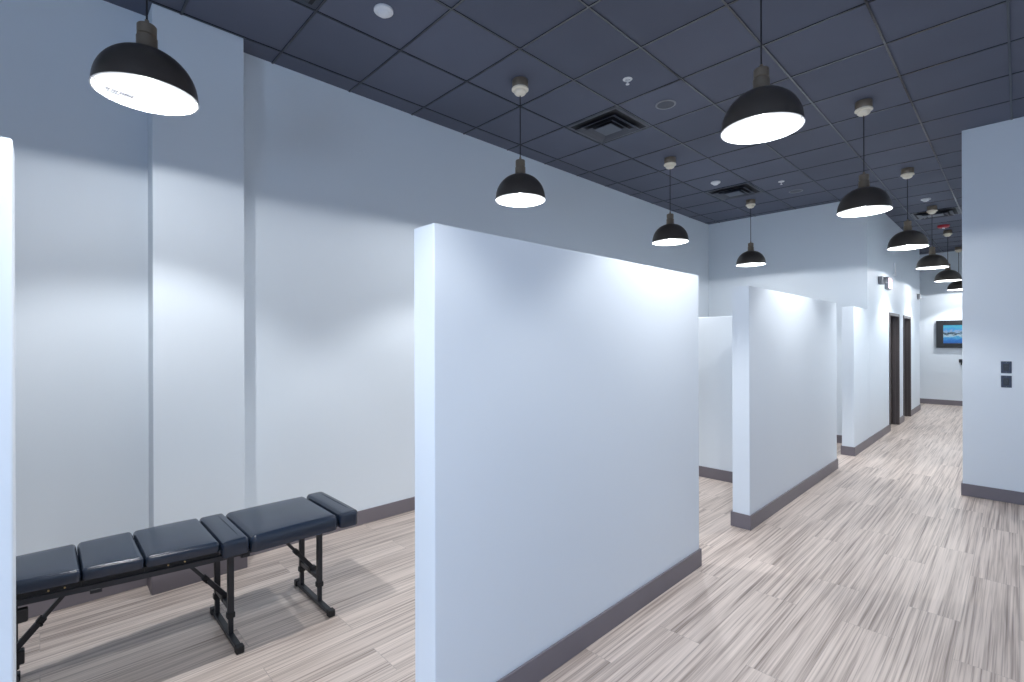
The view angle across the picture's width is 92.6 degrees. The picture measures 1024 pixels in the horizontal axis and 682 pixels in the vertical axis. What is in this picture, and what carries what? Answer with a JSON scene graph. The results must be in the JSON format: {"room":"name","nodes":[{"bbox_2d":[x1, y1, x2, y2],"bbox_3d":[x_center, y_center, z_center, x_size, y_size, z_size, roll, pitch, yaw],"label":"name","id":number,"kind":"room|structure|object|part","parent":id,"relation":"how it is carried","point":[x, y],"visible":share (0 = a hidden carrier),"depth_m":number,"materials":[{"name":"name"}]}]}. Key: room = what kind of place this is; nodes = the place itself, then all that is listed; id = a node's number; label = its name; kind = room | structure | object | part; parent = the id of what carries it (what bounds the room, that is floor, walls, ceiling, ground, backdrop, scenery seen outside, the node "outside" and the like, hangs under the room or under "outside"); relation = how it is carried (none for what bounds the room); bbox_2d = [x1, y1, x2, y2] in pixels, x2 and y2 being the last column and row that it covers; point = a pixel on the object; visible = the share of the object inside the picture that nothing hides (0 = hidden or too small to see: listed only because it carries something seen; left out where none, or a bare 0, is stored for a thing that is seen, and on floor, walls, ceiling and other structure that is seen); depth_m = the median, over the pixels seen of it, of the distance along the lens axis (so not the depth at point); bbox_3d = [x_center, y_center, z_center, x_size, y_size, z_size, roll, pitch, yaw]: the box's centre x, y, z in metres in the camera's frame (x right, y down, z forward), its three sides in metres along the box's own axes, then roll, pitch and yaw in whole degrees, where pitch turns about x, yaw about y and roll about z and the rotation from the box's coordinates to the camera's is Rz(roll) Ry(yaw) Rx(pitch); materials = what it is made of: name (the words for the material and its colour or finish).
{"room":"chiropractic clinic","nodes":[
{"label":"chiropractic clinic","id":0,"kind":"room"},
{"bbox_2d":[148,3,244,527],"bbox_3d":[-2.098,-0.263,3.271,0.515,3.658,0.180,0,0,-44],"label":"wall column","id":1,"kind":"structure","parent":0,"point":[196,160],"depth_m":3.19,"materials":[{"name":"white paint"}]},
{"bbox_2d":[147,556,247,594],"bbox_3d":[-2.088,1.506,3.267,0.539,0.120,0.191,0,0,-44],"label":"baseboard","id":2,"kind":"structure","parent":1,"relation":"attached to","point":[170,581],"depth_m":3.13,"materials":[{"name":"plastic"}]},
{"bbox_2d":[0,0,708,555],"bbox_3d":[1.697,-0.274,7.167,19.200,3.658,0.150,0,0,-44],"label":"wall","id":3,"kind":"structure","parent":0,"point":[338,182],"depth_m":3.65,"materials":[{"name":"white paint"}]},
{"bbox_2d":[18,404,920,618],"bbox_3d":[2.061,1.494,5.760,17.362,0.120,2.372,0,0,-44],"label":"baseboard","id":4,"kind":"structure","parent":3,"relation":"attached to","point":[376,513],"depth_m":4.07,"materials":[{"name":"plastic"}]},
{"bbox_2d":[0,136,919,681],"bbox_3d":[2.818,-0.278,4.962,17.350,3.658,0.140,0,0,-44],"label":"wall","id":5,"kind":"structure","parent":0,"point":[557,389],"depth_m":2.40,"materials":[{"name":"white paint"}]},
{"bbox_2d":[497,548,701,681],"bbox_3d":[0.455,1.499,2.673,2.230,0.120,0.164,0,0,-44],"label":"baseboard","id":6,"kind":"structure","parent":5,"relation":"attached to","point":[540,666],"depth_m":2.58,"materials":[{"name":"plastic"}]},
{"bbox_2d":[731,458,837,530],"bbox_3d":[2.903,1.491,5.038,2.794,0.120,0.164,0,0,-44],"label":"baseboard","id":7,"kind":"structure","parent":5,"relation":"attached to","point":[748,522],"depth_m":4.49,"materials":[{"name":"plastic"}]},
{"bbox_2d":[878,276,891,289],"bbox_3d":[6.104,-0.958,7.967,0.855,0.200,0.106,0,0,-44],"label":"emergency light","id":8,"kind":"object","parent":5,"relation":"attached to","point":[887,281],"visible":1,"depth_m":8.05,"materials":[{"name":"grey plastic"}]},
{"bbox_2d":[889,312,899,430],"bbox_3d":[6.741,0.525,8.748,0.990,2.030,0.162,0,0,-44],"label":"door","id":9,"kind":"structure","parent":5,"relation":"in","point":[894,319],"depth_m":9.03,"materials":[{"name":"brown wood"}]},
{"bbox_2d":[903,315,910,416],"bbox_3d":[7.755,0.522,9.727,0.910,2.030,0.162,0,0,-44],"label":"door","id":10,"kind":"structure","parent":5,"relation":"in","point":[906,319],"depth_m":9.98,"materials":[{"name":"brown wood"}]},
{"bbox_2d":[17,403,1023,681],"bbox_3d":[4.013,1.608,4.775,19.200,0.120,6.900,0,0,-44],"label":"floor","id":11,"kind":"structure","parent":0,"point":[881,570],"depth_m":2.86,"materials":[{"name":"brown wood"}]},
{"bbox_2d":[16,492,357,681],"bbox_3d":[-1.697,1.261,2.483,1.712,0.608,0.530,0,0,-44],"label":"table","id":12,"kind":"object","parent":11,"relation":"on","point":[96,564],"visible":0.97,"depth_m":2.43,"materials":[{"name":"black leather"}]},
{"bbox_3d":[-2.132,1.255,2.090,0.029,0.372,0.238,0,0,-44],"label":"leg","id":13,"kind":"part","parent":12,"relation":"part of","materials":[{"name":"black metal"}]},
{"bbox_2d":[16,544,80,594],"bbox_3d":[-2.145,0.994,2.060,0.480,0.072,0.388,0,0,-44],"label":"cushion","id":14,"kind":"object","parent":12,"relation":"on","point":[59,568],"depth_m":2.08,"materials":[{"name":"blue leather"}]},
{"bbox_2d":[77,532,143,580],"bbox_3d":[-1.894,1.002,2.303,0.213,0.067,0.432,0,0,-44],"label":"cushion","id":15,"kind":"object","parent":12,"relation":"on","point":[118,555],"depth_m":2.21,"materials":[{"name":"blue leather"}]},
{"bbox_3d":[-1.750,1.065,2.433,1.552,0.053,0.435,0,0,-44],"label":"frame","id":16,"kind":"part","parent":12,"relation":"part of","materials":[{"name":"black metal"}]},
{"bbox_2d":[133,518,219,566],"bbox_3d":[-1.710,1.011,2.483,0.296,0.068,0.476,0,0,-44],"label":"cushion","id":17,"kind":"object","parent":12,"relation":"on","point":[175,544],"depth_m":2.39,"materials":[{"name":"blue leather"}]},
{"bbox_3d":[-1.665,1.489,2.767,0.023,0.108,0.020,0,0,-44],"label":"post","id":18,"kind":"part","parent":12,"relation":"part of","materials":[{"name":"black metal"}]},
{"bbox_3d":[-1.572,1.264,2.669,0.029,0.351,0.295,0,0,-44],"label":"leg","id":19,"kind":"part","parent":12,"relation":"part of","materials":[{"name":"black metal"}]},
{"bbox_2d":[199,513,248,558],"bbox_3d":[-1.550,1.033,2.626,0.122,0.087,0.500,0,0,-44],"label":"cushion","id":20,"kind":"object","parent":12,"relation":"on","point":[231,538],"depth_m":2.51,"materials":[{"name":"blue leather"}]},
{"bbox_3d":[-1.478,1.488,2.572,0.023,0.108,0.020,0,0,-44],"label":"post","id":21,"kind":"part","parent":12,"relation":"part of","materials":[{"name":"black metal"}]},
{"bbox_2d":[225,497,336,551],"bbox_3d":[-1.337,1.037,2.833,0.463,0.095,0.515,0,0,-44],"label":"cushion","id":22,"kind":"object","parent":12,"relation":"on","point":[266,526],"depth_m":2.73,"materials":[{"name":"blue leather"}]},
{"bbox_3d":[-1.327,1.488,3.093,0.023,0.108,0.020,0,0,-44],"label":"post","id":23,"kind":"part","parent":12,"relation":"part of","materials":[{"name":"black metal"}]},
{"bbox_3d":[-1.234,1.263,2.996,0.029,0.351,0.295,0,0,-44],"label":"leg","id":24,"kind":"part","parent":12,"relation":"part of","materials":[{"name":"black metal"}]},
{"bbox_3d":[-1.140,1.487,2.899,0.023,0.108,0.020,0,0,-44],"label":"post","id":25,"kind":"part","parent":12,"relation":"part of","materials":[{"name":"black metal"}]},
{"bbox_2d":[307,492,357,527],"bbox_3d":[-1.123,1.038,3.039,0.114,0.091,0.525,0,0,-44],"label":"cushion","id":26,"kind":"object","parent":12,"relation":"on","point":[346,516],"depth_m":2.92,"materials":[{"name":"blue leather"}]},
{"bbox_2d":[104,0,1023,254],"bbox_3d":[4.001,-2.170,4.775,19.200,0.120,6.900,0,0,-44],"label":"ceiling","id":27,"kind":"structure","parent":0,"point":[456,45],"depth_m":3.84,"materials":[{"name":"tile"}]},
{"bbox_2d":[89,0,198,115],"bbox_3d":[-1.677,-1.609,2.249,0.406,0.967,0.406,0,0,-44],"label":"pendant lamp","id":28,"kind":"object","parent":27,"relation":"hanging from","point":[140,76],"visible":1,"depth_m":2.21,"materials":[{"name":"black metal"}]},
{"bbox_3d":[-1.676,-1.228,2.249,0.406,0.205,0.406,0,0,-44],"label":"lamp shade","id":29,"kind":"part","parent":28,"relation":"part of","materials":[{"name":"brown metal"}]},
{"bbox_2d":[136,19,157,48],"bbox_3d":[-1.677,-1.395,2.249,0.086,0.156,0.086,0,0,-44],"label":"socket","id":30,"kind":"object","parent":28,"relation":"attached to","point":[146,32],"depth_m":2.22,"materials":[{"name":"grey metal"}]},
{"bbox_3d":[-1.678,-1.720,2.249,0.008,0.506,0.008,0,0,-44],"label":"cord","id":31,"kind":"part","parent":28,"relation":"part of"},
{"bbox_2d":[295,0,321,9],"bbox_3d":[-1.250,-2.073,2.673,0.584,0.038,0.584,0,0,-44],"label":"ceiling vent","id":32,"kind":"object","parent":27,"relation":"in","point":[313,4],"visible":1,"depth_m":3.02,"materials":[{"name":"metal"}]},
{"bbox_2d":[374,3,392,18],"bbox_3d":[-0.812,-2.073,3.096,0.120,0.045,0.120,0,0,-44],"label":"ceiling sensor","id":33,"kind":"object","parent":27,"relation":"attached to","point":[382,10],"visible":1,"depth_m":3.07,"materials":[{"name":"white plastic"}]},
{"bbox_2d":[495,76,545,206],"bbox_3d":[0.066,-1.615,3.943,0.406,0.967,0.406,0,0,-44],"label":"pendant lamp","id":34,"kind":"object","parent":27,"relation":"hanging from","point":[519,189],"visible":1,"depth_m":3.89,"materials":[{"name":"black metal"}]},
{"bbox_2d":[515,157,524,172],"bbox_3d":[0.067,-1.400,3.943,0.086,0.156,0.086,0,0,-44],"label":"socket","id":35,"kind":"object","parent":34,"relation":"attached to","point":[520,163],"depth_m":3.91,"materials":[{"name":"grey metal"}]},
{"bbox_3d":[0.068,-1.234,3.943,0.406,0.205,0.406,0,0,-44],"label":"lamp shade","id":36,"kind":"part","parent":34,"relation":"part of","materials":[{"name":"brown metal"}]},
{"bbox_3d":[0.066,-1.725,3.943,0.008,0.506,0.008,0,0,-44],"label":"cord","id":37,"kind":"part","parent":34,"relation":"part of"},
{"bbox_2d":[148,0,1023,252],"bbox_3d":[4.001,-2.108,4.775,18.800,0.008,6.500,0,0,-44],"label":"ceiling grid","id":38,"kind":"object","parent":27,"relation":"attached to","point":[1007,2],"depth_m":4.01,"materials":[{"name":"black metal"}]},
{"bbox_2d":[566,106,650,143],"bbox_3d":[0.942,-2.080,4.790,0.584,0.038,0.584,0,0,-44],"label":"air vent","id":39,"kind":"object","parent":27,"relation":"attached to","point":[613,123],"visible":1,"depth_m":4.75,"materials":[{"name":"metal"}]},
{"bbox_3d":[0.942,-2.068,4.790,0.200,0.006,0.200,0,0,-44],"label":"plate","id":40,"kind":"part","parent":39,"relation":"part of","materials":[{"name":"white metal"}]},
{"bbox_2d":[623,77,631,84],"bbox_3d":[0.927,-2.079,3.928,0.076,0.043,0.076,0,0,-44],"label":"sprinkler head","id":41,"kind":"object","parent":27,"relation":"attached to","point":[626,79],"visible":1,"depth_m":3.92},
{"bbox_2d":[655,100,675,109],"bbox_3d":[1.365,-2.099,4.352,0.178,0.006,0.178,0,0,-44],"label":"ceiling speaker","id":42,"kind":"object","parent":27,"relation":"attached to","point":[664,104],"visible":1,"depth_m":4.34,"materials":[{"name":"grey plastic"}]},
{"bbox_2d":[657,101,673,108],"bbox_3d":[1.365,-2.099,4.352,0.146,0.004,0.146,0,0,-44],"label":"grille","id":43,"kind":"object","parent":42,"relation":"attached to","point":[662,104],"depth_m":4.35,"materials":[{"name":"metal"}]},
{"bbox_2d":[652,156,688,245],"bbox_3d":[1.820,-1.620,5.637,0.406,0.967,0.406,0,0,-44],"label":"pendant lamp","id":44,"kind":"object","parent":27,"relation":"hanging from","point":[669,234],"visible":1,"depth_m":5.58,"materials":[{"name":"black metal"}]},
{"bbox_2d":[666,212,673,223],"bbox_3d":[1.821,-1.405,5.637,0.086,0.156,0.086,0,0,-44],"label":"socket","id":45,"kind":"object","parent":44,"relation":"attached to","point":[670,216],"depth_m":5.60,"materials":[{"name":"grey metal"}]},
{"bbox_3d":[1.821,-1.239,5.637,0.406,0.205,0.406,0,0,-44],"label":"lamp shade","id":46,"kind":"part","parent":44,"relation":"part of","materials":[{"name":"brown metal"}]},
{"bbox_2d":[711,181,719,185],"bbox_3d":[2.696,-2.084,6.484,0.120,0.045,0.120,0,0,-44],"label":"ceiling sensor","id":47,"kind":"object","parent":27,"relation":"attached to","point":[714,183],"visible":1,"depth_m":6.45,"materials":[{"name":"white plastic"}]},
{"bbox_2d":[705,182,763,199],"bbox_3d":[3.134,-2.086,6.908,0.584,0.038,0.584,0,0,-44],"label":"air vent","id":48,"kind":"object","parent":27,"relation":"attached to","point":[745,189],"visible":1,"depth_m":6.88,"materials":[{"name":"metal"}]},
{"bbox_3d":[3.134,-2.074,6.908,0.200,0.006,0.200,0,0,-44],"label":"plate","id":49,"kind":"part","parent":48,"relation":"part of","materials":[{"name":"white metal"}]},
{"bbox_2d":[736,199,765,266],"bbox_3d":[3.574,-1.625,7.332,0.406,0.967,0.406,0,0,-44],"label":"pendant lamp","id":50,"kind":"object","parent":27,"relation":"hanging from","point":[750,258],"visible":1,"depth_m":7.27,"materials":[{"name":"black metal"}]},
{"bbox_3d":[3.574,-1.736,7.332,0.008,0.506,0.008,0,0,-44],"label":"cord","id":51,"kind":"part","parent":50,"relation":"part of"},
{"bbox_2d":[748,241,753,250],"bbox_3d":[3.575,-1.411,7.332,0.086,0.156,0.086,0,0,-44],"label":"socket","id":52,"kind":"object","parent":50,"relation":"attached to","point":[750,245],"depth_m":7.30,"materials":[{"name":"grey metal"}]},
{"bbox_3d":[3.575,-1.244,7.332,0.406,0.205,0.406,0,0,-44],"label":"lamp shade","id":53,"kind":"part","parent":50,"relation":"part of","materials":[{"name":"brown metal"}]},
{"bbox_2d":[720,0,804,144],"bbox_3d":[1.337,-1.619,2.628,0.406,0.967,0.406,0,0,-44],"label":"pendant lamp","id":54,"kind":"object","parent":27,"relation":"hanging from","point":[766,112],"visible":1,"depth_m":2.59,"materials":[{"name":"black metal"}]},
{"bbox_3d":[1.337,-1.729,2.628,0.008,0.506,0.008,0,0,-44],"label":"cord","id":55,"kind":"part","parent":54,"relation":"part of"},
{"bbox_2d":[753,64,769,88],"bbox_3d":[1.338,-1.404,2.628,0.086,0.156,0.086,0,0,-44],"label":"socket","id":56,"kind":"object","parent":54,"relation":"attached to","point":[761,77],"depth_m":2.60,"materials":[{"name":"grey metal"}]},
{"bbox_3d":[1.338,-1.238,2.628,0.406,0.205,0.406,0,0,-44],"label":"lamp shade","id":57,"kind":"part","parent":54,"relation":"part of","materials":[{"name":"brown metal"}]},
{"bbox_2d":[789,189,802,192],"bbox_3d":[3.996,-2.107,6.893,0.178,0.006,0.178,0,0,-44],"label":"ceiling speaker","id":58,"kind":"object","parent":27,"relation":"attached to","point":[795,190],"visible":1,"depth_m":6.89,"materials":[{"name":"grey plastic"}]},
{"bbox_2d":[836,98,892,216],"bbox_3d":[3.099,-1.624,4.313,0.406,0.967,0.406,0,0,-44],"label":"pendant lamp","id":59,"kind":"object","parent":27,"relation":"hanging from","point":[865,200],"visible":1,"depth_m":4.27,"materials":[{"name":"black metal"}]},
{"bbox_3d":[3.099,-1.734,4.313,0.008,0.506,0.008,0,0,-44],"label":"cord","id":60,"kind":"part","parent":59,"relation":"part of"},
{"bbox_2d":[858,172,869,187],"bbox_3d":[3.100,-1.409,4.313,0.086,0.156,0.086,0,0,-44],"label":"socket","id":61,"kind":"object","parent":59,"relation":"attached to","point":[864,181],"depth_m":4.28,"materials":[{"name":"grey metal"}]},
{"bbox_3d":[3.100,-1.243,4.313,0.406,0.205,0.406,0,0,-44],"label":"lamp shade","id":62,"kind":"part","parent":59,"relation":"part of","materials":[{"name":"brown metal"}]},
{"bbox_2d":[887,167,928,250],"bbox_3d":[4.853,-1.629,6.008,0.406,0.967,0.406,0,0,-44],"label":"pendant lamp","id":63,"kind":"object","parent":27,"relation":"hanging from","point":[908,239],"visible":1,"depth_m":5.96,"materials":[{"name":"black metal"}]},
{"bbox_2d":[903,219,911,230],"bbox_3d":[4.854,-1.415,6.008,0.086,0.156,0.086,0,0,-44],"label":"socket","id":64,"kind":"object","parent":63,"relation":"attached to","point":[907,226],"depth_m":5.98,"materials":[{"name":"grey metal"}]},
{"bbox_3d":[4.853,-1.740,6.008,0.008,0.506,0.008,0,0,-44],"label":"cord","id":65,"kind":"part","parent":63,"relation":"part of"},
{"bbox_3d":[4.854,-1.248,6.008,0.406,0.205,0.406,0,0,-44],"label":"lamp shade","id":66,"kind":"part","parent":63,"relation":"part of","materials":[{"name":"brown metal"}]},
{"bbox_2d":[921,198,930,201],"bbox_3d":[6.159,-2.094,7.287,0.120,0.045,0.120,0,0,-44],"label":"ceiling sensor","id":67,"kind":"object","parent":27,"relation":"attached to","point":[923,199],"visible":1,"depth_m":7.26,"materials":[{"name":"white plastic"}]},
{"bbox_2d":[916,205,948,269],"bbox_3d":[6.607,-1.634,7.702,0.406,0.967,0.406,0,0,-44],"label":"pendant lamp","id":68,"kind":"object","parent":27,"relation":"hanging from","point":[933,260],"visible":1,"depth_m":7.64,"materials":[{"name":"black metal"}]},
{"bbox_2d":[929,246,935,254],"bbox_3d":[6.607,-1.420,7.702,0.086,0.156,0.086,0,0,-44],"label":"socket","id":69,"kind":"object","parent":68,"relation":"attached to","point":[932,251],"depth_m":7.67,"materials":[{"name":"grey metal"}]},
{"bbox_3d":[6.608,-1.253,7.702,0.406,0.205,0.406,0,0,-44],"label":"lamp shade","id":70,"kind":"part","parent":68,"relation":"part of","materials":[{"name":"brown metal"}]},
{"bbox_2d":[911,207,960,219],"bbox_3d":[7.035,-2.098,8.134,0.584,0.038,0.584,0,0,-44],"label":"air vent","id":71,"kind":"object","parent":27,"relation":"attached to","point":[949,211],"visible":0.94,"depth_m":8.11,"materials":[{"name":"metal"}]},
{"bbox_3d":[7.035,-2.086,8.134,0.200,0.006,0.200,0,0,-44],"label":"plate","id":72,"kind":"part","parent":71,"relation":"part of","materials":[{"name":"white metal"}]},
{"bbox_2d":[937,224,949,228],"bbox_3d":[7.912,-2.091,8.981,0.176,0.062,0.176,0,0,-44],"label":"fire alarm","id":73,"kind":"object","parent":27,"relation":"attached to","point":[943,226],"visible":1,"depth_m":8.94,"materials":[{"name":"red plastic"}]},
{"bbox_2d":[934,230,961,281],"bbox_3d":[8.360,-1.640,9.396,0.406,0.967,0.406,0,0,-44],"label":"pendant lamp","id":74,"kind":"object","parent":27,"relation":"hanging from","point":[948,275],"visible":0.91,"depth_m":9.34,"materials":[{"name":"black metal"}]},
{"bbox_3d":[8.362,-1.259,9.396,0.406,0.205,0.406,0,0,-44],"label":"lamp shade","id":75,"kind":"part","parent":74,"relation":"part of","materials":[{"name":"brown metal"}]},
{"bbox_2d":[947,246,961,290],"bbox_3d":[10.114,-1.645,11.090,0.406,0.967,0.406,0,0,-44],"label":"pendant lamp","id":76,"kind":"object","parent":27,"relation":"hanging from","point":[956,285],"visible":0.59,"depth_m":11.05,"materials":[{"name":"black metal"}]},
{"bbox_3d":[10.115,-1.264,11.090,0.406,0.205,0.406,0,0,-44],"label":"lamp shade","id":77,"kind":"part","parent":76,"relation":"part of","materials":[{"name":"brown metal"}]},
{"bbox_2d":[698,316,732,471],"bbox_3d":[2.034,0.641,5.842,0.120,1.825,2.220,0,0,-44],"label":"wall","id":78,"kind":"structure","parent":0,"point":[714,333],"depth_m":5.49,"materials":[{"name":"white paint"}]},
{"bbox_2d":[699,466,732,482],"bbox_3d":[2.036,1.494,5.842,0.144,0.120,2.196,0,0,-44],"label":"baseboard","id":79,"kind":"structure","parent":78,"relation":"attached to","point":[717,474],"depth_m":5.48,"materials":[{"name":"plastic"}]},
{"bbox_2d":[709,202,869,437],"bbox_3d":[4.431,-0.282,8.063,0.140,3.658,2.360,0,0,-44],"label":"wall","id":80,"kind":"structure","parent":0,"point":[814,252],"depth_m":7.76,"materials":[{"name":"white paint"}]},
{"bbox_2d":[837,435,841,442],"bbox_3d":[4.333,1.487,8.061,0.012,0.120,2.196,0,0,-44],"label":"baseboard","id":81,"kind":"structure","parent":80,"relation":"attached to","point":[839,437],"depth_m":7.41,"materials":[{"name":"plastic"}]},
{"bbox_2d":[919,251,962,400],"bbox_3d":[10.822,-0.301,11.358,0.150,3.658,6.500,0,0,-44],"label":"wall","id":82,"kind":"structure","parent":0,"point":[940,368],"depth_m":11.80,"materials":[{"name":"white paint"}]},
{"bbox_2d":[920,398,962,405],"bbox_3d":[9.724,1.471,12.383,0.012,0.120,3.492,0,0,-44],"label":"baseboard","id":83,"kind":"structure","parent":82,"relation":"attached to","point":[922,400],"depth_m":11.76,"materials":[{"name":"plastic"}]},
{"bbox_2d":[936,320,961,347],"bbox_3d":[10.586,-0.162,11.443,0.068,0.650,1.020,0,0,-44],"label":"television","id":84,"kind":"object","parent":82,"relation":"attached to","point":[948,333],"visible":0.47,"depth_m":11.62,"materials":[{"name":"black plastic"}]},
{"bbox_2d":[962,117,1023,491],"bbox_3d":[8.825,-0.295,6.889,8.932,3.658,3.145,0,0,-44],"label":"wall","id":85,"kind":"structure","parent":0,"point":[992,154],"depth_m":4.76,"materials":[{"name":"white paint"}]},
{"bbox_2d":[961,480,1023,504],"bbox_3d":[8.761,1.474,6.943,8.932,0.120,2.995,0,0,-44],"label":"baseboard","id":86,"kind":"structure","parent":85,"relation":"attached to","point":[1015,497],"depth_m":4.75,"materials":[{"name":"plastic"}]},
{"bbox_2d":[1001,361,1011,372],"bbox_3d":[4.732,0.252,4.688,0.016,0.114,0.073,0,0,-44],"label":"outlet plate","id":87,"kind":"object","parent":85,"relation":"attached to","point":[1006,366],"visible":1,"depth_m":4.68,"materials":[{"name":"black plastic"}]},
{"bbox_2d":[1001,375,1011,387],"bbox_3d":[4.732,0.389,4.688,0.016,0.114,0.073,0,0,-44],"label":"outlet plate","id":88,"kind":"object","parent":85,"relation":"attached to","point":[1006,381],"visible":1,"depth_m":4.69,"materials":[{"name":"black plastic"}]}
]}

